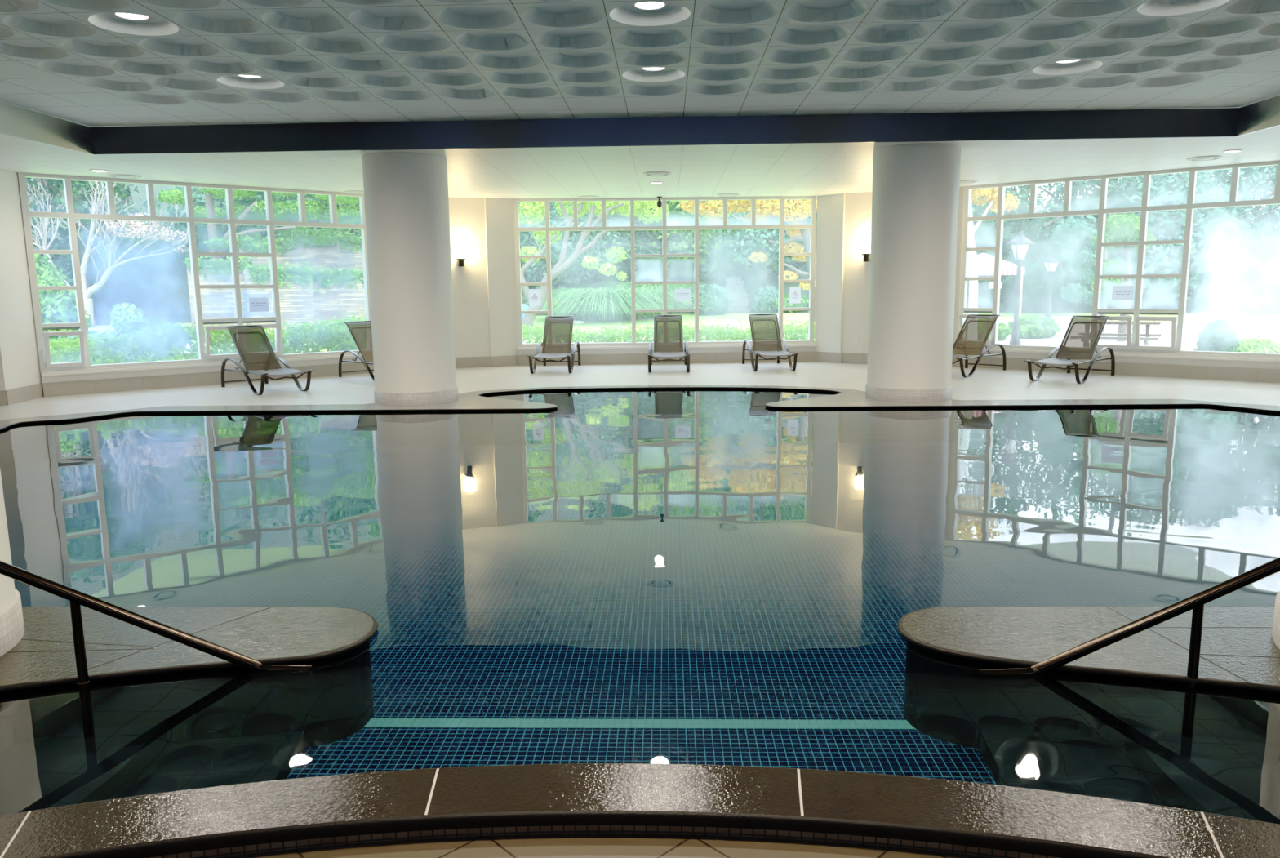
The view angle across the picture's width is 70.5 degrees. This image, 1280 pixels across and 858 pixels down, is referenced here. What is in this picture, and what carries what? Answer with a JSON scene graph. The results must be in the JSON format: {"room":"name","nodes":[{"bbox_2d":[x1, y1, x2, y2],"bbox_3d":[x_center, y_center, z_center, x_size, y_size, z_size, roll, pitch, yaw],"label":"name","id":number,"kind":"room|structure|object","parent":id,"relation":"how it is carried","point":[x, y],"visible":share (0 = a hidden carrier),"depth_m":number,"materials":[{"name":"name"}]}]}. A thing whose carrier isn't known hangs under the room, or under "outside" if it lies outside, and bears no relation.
{"room":"indoor swimming pool","nodes":[
{"label":"indoor swimming pool","id":0,"kind":"room"},
{"bbox_2d":[40,356,363,396],"bbox_3d":[-6.058,-0.838,13.917,5.307,0.415,0.250,-8,12,-41],"label":"wall","id":1,"kind":"structure","parent":0,"point":[52,379],"depth_m":13.03,"materials":[{"name":"paint"}]},
{"bbox_2d":[5,382,43,404],"bbox_3d":[-7.931,-0.455,11.698,0.012,0.185,0.904,-2,9,-8],"label":"baseboard","id":2,"kind":"structure","parent":1,"relation":"attached to","point":[24,393],"depth_m":11.65,"materials":[{"name":"tile"}]},
{"bbox_2d":[17,172,371,376],"bbox_3d":[-5.986,-2.295,13.582,5.312,2.634,0.296,-8,12,-41],"label":"window","id":3,"kind":"structure","parent":1,"relation":"in","point":[147,270],"depth_m":12.96,"materials":[{"name":"glass"}]},
{"bbox_2d":[248,297,269,311],"bbox_3d":[-5.843,-1.908,13.896,0.285,0.215,0.004,-8,12,-41],"label":"paper notice","id":4,"kind":"object","parent":3,"relation":"attached to","point":[257,304],"visible":1,"depth_m":13.89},
{"bbox_2d":[42,361,373,396],"bbox_3d":[-5.972,-0.809,13.822,5.307,0.185,0.012,-8,12,-41],"label":"baseboard","id":5,"kind":"structure","parent":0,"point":[119,384],"depth_m":13.10,"materials":[{"name":"tile"}]},
{"bbox_2d":[448,197,464,357],"bbox_3d":[-3.592,-2.473,15.624,0.984,3.064,0.180,-4,9,-19],"label":"wall","id":6,"kind":"structure","parent":0,"point":[453,202],"depth_m":15.66,"materials":[{"name":"paint"}]},
{"bbox_2d":[453,242,466,266],"bbox_3d":[-3.070,-2.986,15.512,0.210,0.400,0.210,-3,9,-17],"label":"wall sconce","id":7,"kind":"object","parent":6,"relation":"attached to","point":[460,247],"visible":1,"depth_m":15.44,"materials":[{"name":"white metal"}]},
{"bbox_2d":[457,197,489,357],"bbox_3d":[-2.908,-2.517,15.851,0.455,3.064,0.180,-3,9,-17],"label":"wall","id":8,"kind":"structure","parent":0,"point":[471,211],"depth_m":15.75,"materials":[{"name":"paint"}]},
{"bbox_2d":[464,356,490,368],"bbox_3d":[-2.865,-1.179,15.968,0.455,0.185,0.012,-3,9,-17],"label":"baseboard","id":9,"kind":"structure","parent":8,"relation":"attached to","point":[469,362],"depth_m":15.96,"materials":[{"name":"tile"}]},
{"bbox_2d":[484,197,518,366],"bbox_3d":[-2.478,-2.550,16.032,0.527,3.064,0.215,-6,10,-31],"label":"wall","id":10,"kind":"structure","parent":0,"point":[499,212],"depth_m":15.92,"materials":[{"name":"paint"}]},
{"bbox_2d":[490,355,517,367],"bbox_3d":[-2.404,-1.212,16.143,0.527,0.185,0.012,-6,10,-31],"label":"baseboard","id":11,"kind":"structure","parent":10,"relation":"attached to","point":[511,360],"depth_m":16.13,"materials":[{"name":"tile"}]},
{"bbox_2d":[217,833,991,857],"bbox_3d":[-0.024,1.631,-1.146,18.200,0.001,7.230,0,9,2],"label":"floor","id":12,"kind":"structure","parent":0,"point":[566,845],"depth_m":2.35,"materials":[{"name":"tile"}]},
{"bbox_2d":[0,94,1279,126],"bbox_3d":[0.137,-3.099,5.232,18.800,0.330,21.900,0,9,2],"label":"roof slab","id":13,"kind":"structure","parent":0,"point":[1278,95],"depth_m":11.24,"materials":[{"name":"paint"}]},
{"bbox_2d":[0,0,1279,126],"bbox_3d":[-0.069,-2.277,2.374,12.650,0.068,15.390,0,9,2],"label":"ceiling","id":14,"kind":"structure","parent":0,"point":[78,61],"depth_m":7.50,"materials":[{"name":"paint"}]},
{"bbox_2d":[632,1,667,9],"bbox_3d":[0.067,-2.902,6.188,0.239,0.014,0.239,0,9,2],"label":"recessed light","id":15,"kind":"object","parent":14,"relation":"in","point":[646,5],"visible":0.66,"depth_m":6.22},
{"bbox_2d":[0,125,1279,199],"bbox_3d":[0.151,-2.441,5.562,18.600,0.001,21.750,0,9,2],"label":"ceiling","id":16,"kind":"structure","parent":0,"point":[773,170],"depth_m":11.60,"materials":[{"name":"paint"}]},
{"bbox_2d":[0,102,93,154],"bbox_3d":[-6.396,-2.051,2.592,0.026,0.299,15.390,0,9,2],"label":"ceiling beam","id":17,"kind":"structure","parent":16,"relation":"attached to","point":[15,121],"depth_m":9.41,"materials":[{"name":"paint"}]},
{"bbox_2d":[90,107,1239,155],"bbox_3d":[0.153,-3.284,10.009,12.650,0.299,0.026,0,9,2],"label":"ceiling beam","id":18,"kind":"structure","parent":16,"relation":"attached to","point":[1210,122],"depth_m":9.99,"materials":[{"name":"paint"}]},
{"bbox_2d":[1236,94,1279,136],"bbox_3d":[6.263,-2.132,2.214,0.026,0.299,15.390,0,9,2],"label":"trim","id":19,"kind":"structure","parent":16,"relation":"attached to","point":[1264,114],"depth_m":9.45,"materials":[{"name":"paint"}]},
{"bbox_2d":[0,361,1279,420],"bbox_3d":[0.308,-0.241,10.343,18.200,0.001,12.520,0,9,2],"label":"floor","id":20,"kind":"structure","parent":0,"point":[984,384],"depth_m":12.61,"materials":[{"name":"tile"}]},
{"bbox_2d":[0,168,41,390],"bbox_3d":[-8.100,-1.773,11.468,0.300,3.064,0.904,-2,9,-8],"label":"wall pier","id":21,"kind":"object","parent":20,"relation":"on","point":[18,340],"visible":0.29,"depth_m":11.54,"materials":[{"name":"paint"}]},
{"bbox_2d":[221,324,314,395],"bbox_3d":[-5.230,-0.982,12.632,0.672,0.883,1.750,-9,12,-42],"label":"sun lounger","id":22,"kind":"object","parent":20,"relation":"on","point":[254,348],"visible":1,"depth_m":12.83,"materials":[{"name":"fabric"}]},
{"bbox_2d":[338,320,374,381],"bbox_3d":[-3.982,-1.202,13.949,0.672,0.883,1.750,-8,12,-41],"label":"sun lounger","id":23,"kind":"object","parent":20,"relation":"on","point":[360,331],"visible":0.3,"depth_m":14.18,"materials":[{"name":"metal"}]},
{"bbox_2d":[527,315,581,373],"bbox_3d":[-1.422,-1.427,15.204,0.672,0.883,1.750,0,9,2],"label":"sun lounger","id":24,"kind":"object","parent":20,"relation":"on","point":[557,331],"visible":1,"depth_m":15.48,"materials":[{"name":"metal"}]},
{"bbox_2d":[647,315,690,372],"bbox_3d":[0.477,-1.436,15.128,0.672,0.883,1.750,0,9,1],"label":"sun lounger","id":25,"kind":"object","parent":20,"relation":"on","point":[668,329],"visible":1,"depth_m":15.40,"materials":[{"name":"fabric"}]},
{"bbox_2d":[742,313,799,371],"bbox_3d":[2.157,-1.459,15.158,0.672,0.883,1.750,-1,9,-1],"label":"sun lounger","id":26,"kind":"object","parent":20,"relation":"on","point":[765,330],"visible":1,"depth_m":15.43,"materials":[{"name":"fabric"}]},
{"bbox_2d":[865,142,960,402],"bbox_3d":[3.242,-1.823,10.790,1.010,2.904,1.010,0,9,2],"label":"column","id":27,"kind":"structure","parent":20,"relation":"on","point":[914,221],"depth_m":10.40,"materials":[{"name":"paint"}]},
{"bbox_2d":[951,314,1006,377],"bbox_3d":[4.953,-1.291,13.887,0.672,0.883,1.750,8,12,43],"label":"sun lounger","id":28,"kind":"object","parent":20,"relation":"on","point":[975,332],"visible":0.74,"depth_m":14.12,"materials":[{"name":"metal"}]},
{"bbox_2d":[1024,315,1115,383],"bbox_3d":[6.145,-1.147,12.882,0.672,0.883,1.750,8,12,43],"label":"sun lounger","id":29,"kind":"object","parent":20,"relation":"on","point":[1082,335],"visible":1,"depth_m":13.08,"materials":[{"name":"metal"}]},
{"bbox_2d":[0,385,1279,470],"bbox_3d":[0.179,0.277,8.434,14.550,0.450,8.584,0,9,2],"label":"pool deck","id":30,"kind":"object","parent":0,"point":[847,416],"visible":0.96,"depth_m":10.39,"materials":[{"name":"tile"}]},
{"bbox_2d":[361,151,457,405],"bbox_3d":[-2.784,-1.791,11.009,1.010,2.904,1.010,0,9,2],"label":"column","id":31,"kind":"structure","parent":30,"relation":"on","point":[406,202],"depth_m":10.62,"materials":[{"name":"paint"}]},
{"bbox_2d":[0,417,1279,784],"bbox_3d":[0.166,0.667,7.087,14.500,0.045,11.400,0,9,2],"label":"swimming pool","id":32,"kind":"structure","parent":0,"point":[611,568],"depth_m":6.07,"materials":[{"name":"liquid"}]},
{"bbox_2d":[0,717,305,815],"bbox_3d":[-2.400,1.254,2.595,2.260,0.260,2.000,0,9,2],"label":"stairs","id":33,"kind":"structure","parent":32,"relation":"on","point":[71,768],"depth_m":3.15,"materials":[{"name":"stone"}]},
{"bbox_2d":[0,560,314,737],"bbox_3d":[-2.039,0.614,3.176,1.667,1.078,0.088,-2,9,-11],"label":"handrail","id":34,"kind":"object","parent":33,"relation":"on","point":[76,598],"visible":0.96,"depth_m":3.23,"materials":[{"name":"metal"}]},
{"bbox_2d":[0,606,377,747],"bbox_3d":[-2.436,1.107,3.393,2.721,0.476,1.254,0,9,2],"label":"stone platform","id":35,"kind":"object","parent":32,"relation":"in","point":[137,675],"visible":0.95,"depth_m":3.44,"materials":[{"name":"stone"}]},
{"bbox_2d":[0,469,24,656],"bbox_3d":[-2.941,-0.713,3.163,1.010,3.203,1.010,0,9,2],"label":"column","id":36,"kind":"structure","parent":35,"relation":"on","point":[11,621],"depth_m":3.52,"materials":[{"name":"paint"}]},
{"bbox_2d":[0,763,1279,857],"bbox_3d":[-0.038,1.289,1.807,7.017,0.403,1.696,0,9,2],"label":"kerb","id":37,"kind":"object","parent":32,"relation":"on","point":[893,811],"visible":0.97,"depth_m":2.37,"materials":[{"name":"stone"}]},
{"bbox_2d":[363,718,916,729],"bbox_3d":[0.016,1.185,3.641,3.000,0.002,0.076,0,9,2],"label":"strip","id":38,"kind":"object","parent":32,"relation":"on","point":[373,722],"visible":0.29,"depth_m":3.64,"materials":[{"name":"tile"}]},
{"bbox_2d":[57,389,1226,422],"bbox_3d":[0.140,0.337,6.788,13.739,0.001,11.371,0,9,2],"label":"pool water","id":39,"kind":"object","parent":32,"relation":"in","point":[616,391],"visible":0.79,"depth_m":12.11,"materials":[{"name":"liquid"}]},
{"bbox_2d":[897,605,1279,749],"bbox_3d":[2.416,1.079,3.224,2.786,0.476,1.304,0,9,2],"label":"stone platform","id":40,"kind":"object","parent":32,"relation":"in","point":[1139,680],"visible":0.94,"depth_m":3.36,"materials":[{"name":"stone"}]},
{"bbox_2d":[1271,591,1279,648],"bbox_3d":[2.840,-0.747,2.970,1.010,3.203,1.010,0,9,2],"label":"column","id":41,"kind":"structure","parent":40,"relation":"on","point":[1276,624],"depth_m":3.42,"materials":[{"name":"paint"}]},
{"bbox_2d":[979,726,1279,824],"bbox_3d":[2.337,1.224,2.453,2.260,0.260,2.000,0,9,2],"label":"stairs","id":42,"kind":"structure","parent":32,"relation":"on","point":[1225,776],"depth_m":3.05,"materials":[{"name":"stone"}]},
{"bbox_2d":[977,556,1279,737],"bbox_3d":[1.944,0.617,3.097,1.480,1.010,0.076,1,9,11],"label":"handrail","id":43,"kind":"object","parent":42,"relation":"on","point":[1196,602],"visible":0.94,"depth_m":3.14,"materials":[{"name":"metal"}]},
{"bbox_2d":[516,346,816,355],"bbox_3d":[0.489,-1.306,16.444,5.387,0.415,0.250,-1,9,-1],"label":"wall","id":44,"kind":"structure","parent":0,"point":[796,348],"depth_m":16.30,"materials":[{"name":"paint"}]},
{"bbox_2d":[513,195,817,350],"bbox_3d":[0.475,-2.764,16.130,5.387,2.634,0.190,-1,9,-1],"label":"window","id":45,"kind":"structure","parent":44,"relation":"in","point":[672,224],"depth_m":16.06,"materials":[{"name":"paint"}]},
{"bbox_2d":[528,288,540,306],"bbox_3d":[-1.879,-2.350,16.184,0.205,0.295,0.004,-1,9,-1],"label":"paper notice","id":46,"kind":"object","parent":45,"relation":"attached to","point":[534,294],"visible":1,"depth_m":16.18,"materials":[{"name":"white"}]},
{"bbox_2d":[789,286,800,303],"bbox_3d":[2.789,-2.408,16.286,0.205,0.295,0.005,-1,9,-1],"label":"paper notice","id":47,"kind":"object","parent":45,"relation":"attached to","point":[794,291],"visible":1,"depth_m":16.29,"materials":[{"name":"white"}]},
{"bbox_2d":[517,351,815,365],"bbox_3d":[0.493,-1.271,16.317,5.387,0.185,0.012,-1,9,-1],"label":"baseboard","id":48,"kind":"structure","parent":44,"relation":"attached to","point":[695,357],"depth_m":16.31,"materials":[{"name":"tile"}]},
{"bbox_2d":[814,193,845,363],"bbox_3d":[3.410,-2.615,16.034,0.215,3.064,0.597,-7,11,-37],"label":"wall","id":49,"kind":"structure","parent":0,"point":[830,228],"depth_m":15.93,"materials":[{"name":"paint"}]},
{"bbox_2d":[815,351,839,363],"bbox_3d":[3.335,-1.280,16.172,0.012,0.185,0.597,-7,11,-37],"label":"baseboard","id":50,"kind":"structure","parent":49,"relation":"attached to","point":[823,357],"depth_m":16.15,"materials":[{"name":"tile"}]},
{"bbox_2d":[841,191,866,353],"bbox_3d":[3.743,-2.571,15.728,0.377,3.064,0.180,5,11,33],"label":"wall","id":51,"kind":"structure","parent":0,"point":[855,202],"depth_m":15.63,"materials":[{"name":"paint"}]},
{"bbox_2d":[840,352,862,364],"bbox_3d":[3.705,-1.235,15.856,0.377,0.185,0.012,5,11,33],"label":"baseboard","id":52,"kind":"structure","parent":51,"relation":"attached to","point":[846,357],"depth_m":15.85,"materials":[{"name":"tile"}]},
{"bbox_2d":[862,186,964,353],"bbox_3d":[4.598,-2.515,15.313,1.560,3.064,0.180,3,10,24],"label":"wall","id":53,"kind":"structure","parent":0,"point":[868,202],"depth_m":15.31,"materials":[{"name":"paint"}]},
{"bbox_2d":[861,237,871,262],"bbox_3d":[3.844,-3.035,15.339,0.210,0.400,0.210,5,11,33],"label":"wall sconce","id":54,"kind":"object","parent":53,"relation":"attached to","point":[865,242],"visible":0.73,"depth_m":15.27,"materials":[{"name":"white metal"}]},
{"bbox_2d":[955,355,1279,382],"bbox_3d":[7.246,-0.880,13.340,5.319,0.185,0.012,7,12,41],"label":"baseboard","id":55,"kind":"structure","parent":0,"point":[1206,372],"depth_m":13.12,"materials":[{"name":"tile"}]},
{"bbox_2d":[961,351,1279,368],"bbox_3d":[7.332,-0.911,13.435,5.319,0.415,0.250,7,12,41],"label":"wall","id":56,"kind":"structure","parent":0,"point":[1251,364],"depth_m":13.02,"materials":[{"name":"paint"}]},
{"bbox_2d":[957,160,1279,362],"bbox_3d":[7.227,-2.365,13.101,5.324,2.634,0.296,7,12,41],"label":"window","id":57,"kind":"structure","parent":56,"relation":"in","point":[1241,288],"depth_m":12.84,"materials":[{"name":"glass"}]},
{"bbox_2d":[1111,285,1133,300],"bbox_3d":[7.129,-2.006,13.380,0.285,0.215,0.004,7,12,41],"label":"paper notice","id":58,"kind":"object","parent":57,"relation":"attached to","point":[1119,292],"visible":1,"depth_m":13.38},
{"label":"outside","id":59,"kind":"structure","parent":0,"visible":0},
{"bbox_2d":[26,177,1279,362],"bbox_3d":[1.001,-15.486,40.140,123.613,21.076,63.859,0,9,2],"label":"ground","id":60,"kind":"structure","parent":59,"point":[176,301],"depth_m":27.59,"materials":[{"name":"white"}]},
{"bbox_2d":[34,253,69,310],"bbox_3d":[-13.676,-2.875,20.714,1.421,2.267,1.149,0,9,2],"label":"bush","id":61,"kind":"object","parent":60,"relation":"on","point":[42,265],"visible":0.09,"depth_m":20.51,"materials":[{"name":"green plant"}]},
{"bbox_2d":[36,277,93,340],"bbox_3d":[-11.846,-2.169,18.238,1.440,1.741,1.195,0,9,2],"label":"bush","id":62,"kind":"object","parent":60,"relation":"on","point":[60,300],"visible":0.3,"depth_m":17.91,"materials":[{"name":"green plant"}]},
{"bbox_2d":[25,177,159,314],"bbox_3d":[-16.052,-6.150,25.551,4.770,6.361,4.674,-2,9,-7],"label":"tree","id":63,"kind":"object","parent":60,"relation":"on","point":[57,198],"visible":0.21,"depth_m":25.25,"materials":[{"name":"green plant"}]},
{"bbox_2d":[26,177,198,328],"bbox_3d":[-14.480,-4.707,24.309,5.562,4.445,1.398,-1,9,-1],"label":"leafless tree","id":64,"kind":"object","parent":60,"relation":"on","point":[87,292],"visible":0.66,"depth_m":24.18,"materials":[{"name":"white plant"}]},
{"bbox_2d":[111,302,141,329],"bbox_3d":[-13.432,-2.859,23.728,0.831,0.912,0.856,0,9,2],"label":"round bush","id":65,"kind":"object","parent":60,"relation":"on","point":[130,308],"visible":0.3,"depth_m":23.51,"materials":[{"name":"green plant"}]},
{"bbox_2d":[111,320,173,358],"bbox_3d":[-9.839,-1.778,18.221,1.472,0.960,1.217,0,9,2],"label":"bush","id":66,"kind":"object","parent":60,"relation":"on","point":[122,330],"visible":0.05,"depth_m":17.92,"materials":[{"name":"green plant"}]},
{"bbox_2d":[48,312,366,364],"bbox_3d":[-7.465,-1.204,14.796,7.515,1.216,1.630,-8,12,-40],"label":"hedge","id":67,"kind":"object","parent":60,"relation":"on","point":[108,348],"visible":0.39,"depth_m":14.29,"materials":[{"name":"green plant"}]},
{"bbox_2d":[137,186,292,266],"bbox_3d":[-13.957,-8.425,29.633,5.026,7.115,4.563,-7,11,-34],"label":"tree","id":68,"kind":"object","parent":60,"relation":"on","point":[222,228],"visible":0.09,"depth_m":28.73,"materials":[{"name":"green plant"}]},
{"bbox_2d":[185,254,253,330],"bbox_3d":[-10.268,-3.113,22.292,1.556,2.349,0.823,-5,10,-27],"label":"stone wall","id":69,"kind":"structure","parent":60,"relation":"on","point":[206,268],"depth_m":21.89,"materials":[{"name":"stone"}]},
{"bbox_2d":[155,187,359,261],"bbox_3d":[-10.159,-4.733,24.462,5.798,4.420,2.338,0,9,2],"label":"tree","id":70,"kind":"object","parent":60,"relation":"on","point":[252,211],"visible":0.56,"depth_m":24.10,"materials":[{"name":"green plant"}]},
{"bbox_2d":[243,261,315,333],"bbox_3d":[-8.771,-2.980,22.100,1.495,2.190,0.826,-6,10,-32],"label":"stone wall","id":71,"kind":"structure","parent":60,"relation":"on","point":[295,286],"depth_m":21.88,"materials":[{"name":"stone"}]},
{"bbox_2d":[237,234,342,272],"bbox_3d":[-10.158,-4.269,26.745,2.977,2.936,0.822,-2,9,-10],"label":"stone wall","id":72,"kind":"structure","parent":60,"relation":"on","point":[303,251],"depth_m":26.36,"materials":[{"name":"stone"}]},
{"bbox_2d":[233,190,361,257],"bbox_3d":[-10.701,-7.194,29.232,5.157,7.012,4.362,-6,10,-29],"label":"tree","id":73,"kind":"object","parent":60,"relation":"on","point":[252,199],"visible":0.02,"depth_m":27.88,"materials":[{"name":"green plant"}]},
{"bbox_2d":[306,265,365,324],"bbox_3d":[-7.837,-3.276,23.941,1.763,2.074,0.823,-3,9,-15],"label":"stone wall","id":74,"kind":"structure","parent":60,"relation":"on","point":[337,293],"depth_m":23.58,"materials":[{"name":"stone"}]},
{"bbox_2d":[315,195,361,239],"bbox_3d":[-8.479,-7.273,29.918,4.933,6.759,4.576,3,10,23],"label":"tree","id":75,"kind":"object","parent":60,"relation":"on","point":[357,207],"visible":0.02,"depth_m":28.95,"materials":[{"name":"green plant"}]},
{"bbox_2d":[335,231,363,272],"bbox_3d":[-7.905,-4.208,26.337,1.600,2.980,0.822,-2,9,-10],"label":"stone wall","id":76,"kind":"structure","parent":60,"relation":"on","point":[349,251],"depth_m":25.83,"materials":[{"name":"stone"}]},
{"bbox_2d":[518,200,627,304],"bbox_3d":[-3.093,-7.433,30.900,5.389,6.790,4.813,-1,9,-2],"label":"tree","id":77,"kind":"object","parent":60,"relation":"on","point":[526,239],"visible":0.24,"depth_m":30.23,"materials":[{"name":"green plant"}]},
{"bbox_2d":[518,200,680,330],"bbox_3d":[-1.063,-4.717,24.220,5.058,4.769,2.205,0,9,5],"label":"tree","id":78,"kind":"object","parent":60,"relation":"on","point":[562,264],"visible":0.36,"depth_m":23.93,"materials":[{"name":"green plant"}]},
{"bbox_2d":[521,286,731,320],"bbox_3d":[-1.078,-3.853,27.877,8.868,0.997,8.977,6,11,36],"label":"clump","id":79,"kind":"object","parent":60,"relation":"on","point":[603,305],"visible":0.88,"depth_m":26.75,"materials":[{"name":"green plant"}]},
{"bbox_2d":[571,200,702,289],"bbox_3d":[-0.321,-8.157,32.204,5.088,6.736,5.007,0,9,2],"label":"tree","id":80,"kind":"object","parent":60,"relation":"on","point":[625,239],"visible":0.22,"depth_m":31.61,"materials":[{"name":"green plant"}]},
{"bbox_2d":[552,280,746,307],"bbox_3d":[0.226,-4.601,30.932,7.924,0.893,8.427,-3,9,-13],"label":"clump","id":81,"kind":"object","parent":60,"relation":"on","point":[672,286],"visible":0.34,"depth_m":29.51,"materials":[{"name":"green plant"}]},
{"bbox_2d":[522,317,814,343],"bbox_3d":[0.731,-1.762,18.333,7.692,1.009,0.812,-1,9,0],"label":"hedge","id":82,"kind":"object","parent":60,"relation":"on","point":[733,335],"visible":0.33,"depth_m":18.00,"materials":[{"name":"green plant"}]},
{"bbox_2d":[635,200,748,281],"bbox_3d":[2.196,-8.352,32.784,5.324,6.211,4.743,-8,11,-39],"label":"tree","id":83,"kind":"object","parent":60,"relation":"on","point":[688,246],"visible":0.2,"depth_m":31.81,"materials":[{"name":"green plant"}]},
{"bbox_2d":[680,250,733,281],"bbox_3d":[2.415,-5.755,32.956,2.008,1.532,1.484,0,9,2],"label":"bush","id":84,"kind":"object","parent":60,"relation":"on","point":[710,264],"visible":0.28,"depth_m":32.47,"materials":[{"name":"green plant"}]},
{"bbox_2d":[690,283,733,315],"bbox_3d":[2.331,-4.152,29.451,1.380,1.179,0.993,0,9,2],"label":"bush","id":85,"kind":"object","parent":60,"relation":"on","point":[719,309],"visible":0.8,"depth_m":29.19,"materials":[{"name":"green plant"}]},
{"bbox_2d":[724,276,751,312],"bbox_3d":[3.292,-4.538,31.273,0.816,1.455,3.160,0,9,2],"label":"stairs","id":86,"kind":"structure","parent":60,"relation":"on","point":[738,305],"depth_m":30.84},
{"bbox_2d":[678,198,817,322],"bbox_3d":[3.285,-5.219,26.079,4.264,4.660,2.211,2,9,16],"label":"tree","id":87,"kind":"object","parent":60,"relation":"on","point":[801,207],"visible":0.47,"depth_m":25.53,"materials":[{"name":"yellow plant"}]},
{"bbox_2d":[710,243,791,277],"bbox_3d":[4.007,-6.080,32.861,3.066,1.374,2.124,0,9,2],"label":"bush","id":88,"kind":"object","parent":60,"relation":"on","point":[773,266],"visible":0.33,"depth_m":32.26,"materials":[{"name":"green plant"}]},
{"bbox_2d":[702,197,817,278],"bbox_3d":[4.510,-8.556,32.099,4.804,7.194,5.201,-4,10,-22],"label":"tree","id":89,"kind":"object","parent":60,"relation":"on","point":[762,237],"visible":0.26,"depth_m":31.25,"materials":[{"name":"green plant"}]},
{"bbox_2d":[749,285,778,313],"bbox_3d":[4.189,-4.176,29.602,1.241,1.045,0.905,0,9,2],"label":"bush","id":90,"kind":"object","parent":60,"relation":"on","point":[762,299],"visible":0.82,"depth_m":29.36,"materials":[{"name":"green plant"}]},
{"bbox_2d":[771,293,808,312],"bbox_3d":[4.846,-4.096,29.680,1.657,0.776,1.233,0,9,2],"label":"bush","id":91,"kind":"object","parent":60,"relation":"on","point":[804,303],"visible":0.45,"depth_m":29.31,"materials":[{"name":"green plant"}]},
{"bbox_2d":[968,187,1020,314],"bbox_3d":[6.812,-3.514,18.477,1.726,4.167,1.252,0,9,2],"label":"tree","id":92,"kind":"object","parent":60,"relation":"on","point":[989,198],"visible":0.19,"depth_m":18.11,"materials":[{"name":"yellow plant"}]},
{"bbox_2d":[968,253,1025,316],"bbox_3d":[9.038,-3.634,23.979,1.960,2.025,1.960,3,9,19],"label":"gazebo","id":93,"kind":"object","parent":60,"relation":"on","point":[1007,268],"visible":0.19,"depth_m":22.89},
{"bbox_2d":[1005,231,1035,345],"bbox_3d":[7.747,-2.798,18.577,0.424,2.432,0.424,-9,12,-43],"label":"lamp post","id":94,"kind":"object","parent":60,"relation":"on","point":[1020,254],"visible":0.92,"depth_m":18.50,"materials":[{"name":"metal"}]},
{"bbox_2d":[1007,314,1062,338],"bbox_3d":[8.892,-2.254,20.466,1.168,0.678,1.002,0,9,2],"label":"bush","id":95,"kind":"object","parent":60,"relation":"on","point":[1037,326],"visible":0.8,"depth_m":20.16,"materials":[{"name":"green plant"}]},
{"bbox_2d":[967,184,1116,313],"bbox_3d":[11.043,-6.056,26.953,4.334,6.036,5.793,-4,9,-19],"label":"pine tree","id":96,"kind":"object","parent":60,"relation":"on","point":[1037,251],"visible":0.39,"depth_m":26.21,"materials":[{"name":"green plant"}]},
{"bbox_2d":[1040,254,1062,319],"bbox_3d":[10.601,-3.550,23.440,0.424,1.874,0.424,-9,12,-43],"label":"lamp post","id":97,"kind":"object","parent":60,"relation":"on","point":[1050,264],"visible":0.87,"depth_m":23.35,"materials":[{"name":"metal"}]},
{"bbox_2d":[1053,217,1108,333],"bbox_3d":[10.221,-3.446,20.957,1.344,2.833,0.885,0,9,2],"label":"pine","id":98,"kind":"object","parent":60,"relation":"on","point":[1088,242],"visible":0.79,"depth_m":20.79,"materials":[{"name":"green plant"}]},
{"bbox_2d":[1006,177,1158,282],"bbox_3d":[13.884,-7.035,28.696,4.176,5.968,4.923,0,9,4],"label":"pine tree","id":99,"kind":"object","parent":60,"relation":"on","point":[1091,220],"visible":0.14,"depth_m":27.67,"materials":[{"name":"green plant"}]},
{"bbox_2d":[1089,213,1156,342],"bbox_3d":[10.071,-3.065,18.980,1.077,2.860,1.050,-9,12,-42],"label":"pine","id":100,"kind":"object","parent":60,"relation":"on","point":[1113,235],"visible":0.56,"depth_m":18.78,"materials":[{"name":"green plant"}]},
{"bbox_2d":[1099,320,1161,345],"bbox_3d":[8.883,-1.653,16.901,1.400,0.695,1.480,5,10,31],"label":"picnic table","id":101,"kind":"object","parent":60,"relation":"on","point":[1120,335],"visible":0.46,"depth_m":16.50,"materials":[{"name":"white wood"}]},
{"bbox_2d":[1107,166,1268,308],"bbox_3d":[15.874,-5.717,26.369,4.138,5.002,4.888,3,10,22],"label":"pine tree","id":102,"kind":"object","parent":60,"relation":"on","point":[1171,226],"visible":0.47,"depth_m":25.46,"materials":[{"name":"green plant"}]},
{"bbox_2d":[1193,332,1239,351],"bbox_3d":[9.492,-1.347,14.909,0.661,0.953,0.619,-8,12,-40],"label":"bush","id":103,"kind":"object","parent":60,"relation":"on","point":[1220,343],"visible":0.44,"depth_m":14.71,"materials":[{"name":"green plant"}]},
{"bbox_2d":[1154,165,1279,259],"bbox_3d":[18.097,-7.167,27.843,4.813,5.581,4.597,-4,10,-21],"label":"pine tree","id":104,"kind":"object","parent":60,"relation":"on","point":[1222,173],"visible":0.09,"depth_m":26.32,"materials":[{"name":"green plant"}]},
{"bbox_2d":[1236,335,1279,353],"bbox_3d":[10.364,-1.276,15.281,0.988,0.608,0.823,0,9,2],"label":"bush","id":105,"kind":"object","parent":60,"relation":"on","point":[1257,344],"visible":0.48,"depth_m":15.06,"materials":[{"name":"green plant"}]},
{"bbox_2d":[1248,165,1279,235],"bbox_3d":[20.151,-6.532,27.262,4.732,4.910,5.332,-2,9,-10],"label":"pine tree","id":106,"kind":"object","parent":60,"relation":"on","point":[1272,193],"visible":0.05,"depth_m":27.06,"materials":[{"name":"green plant"}]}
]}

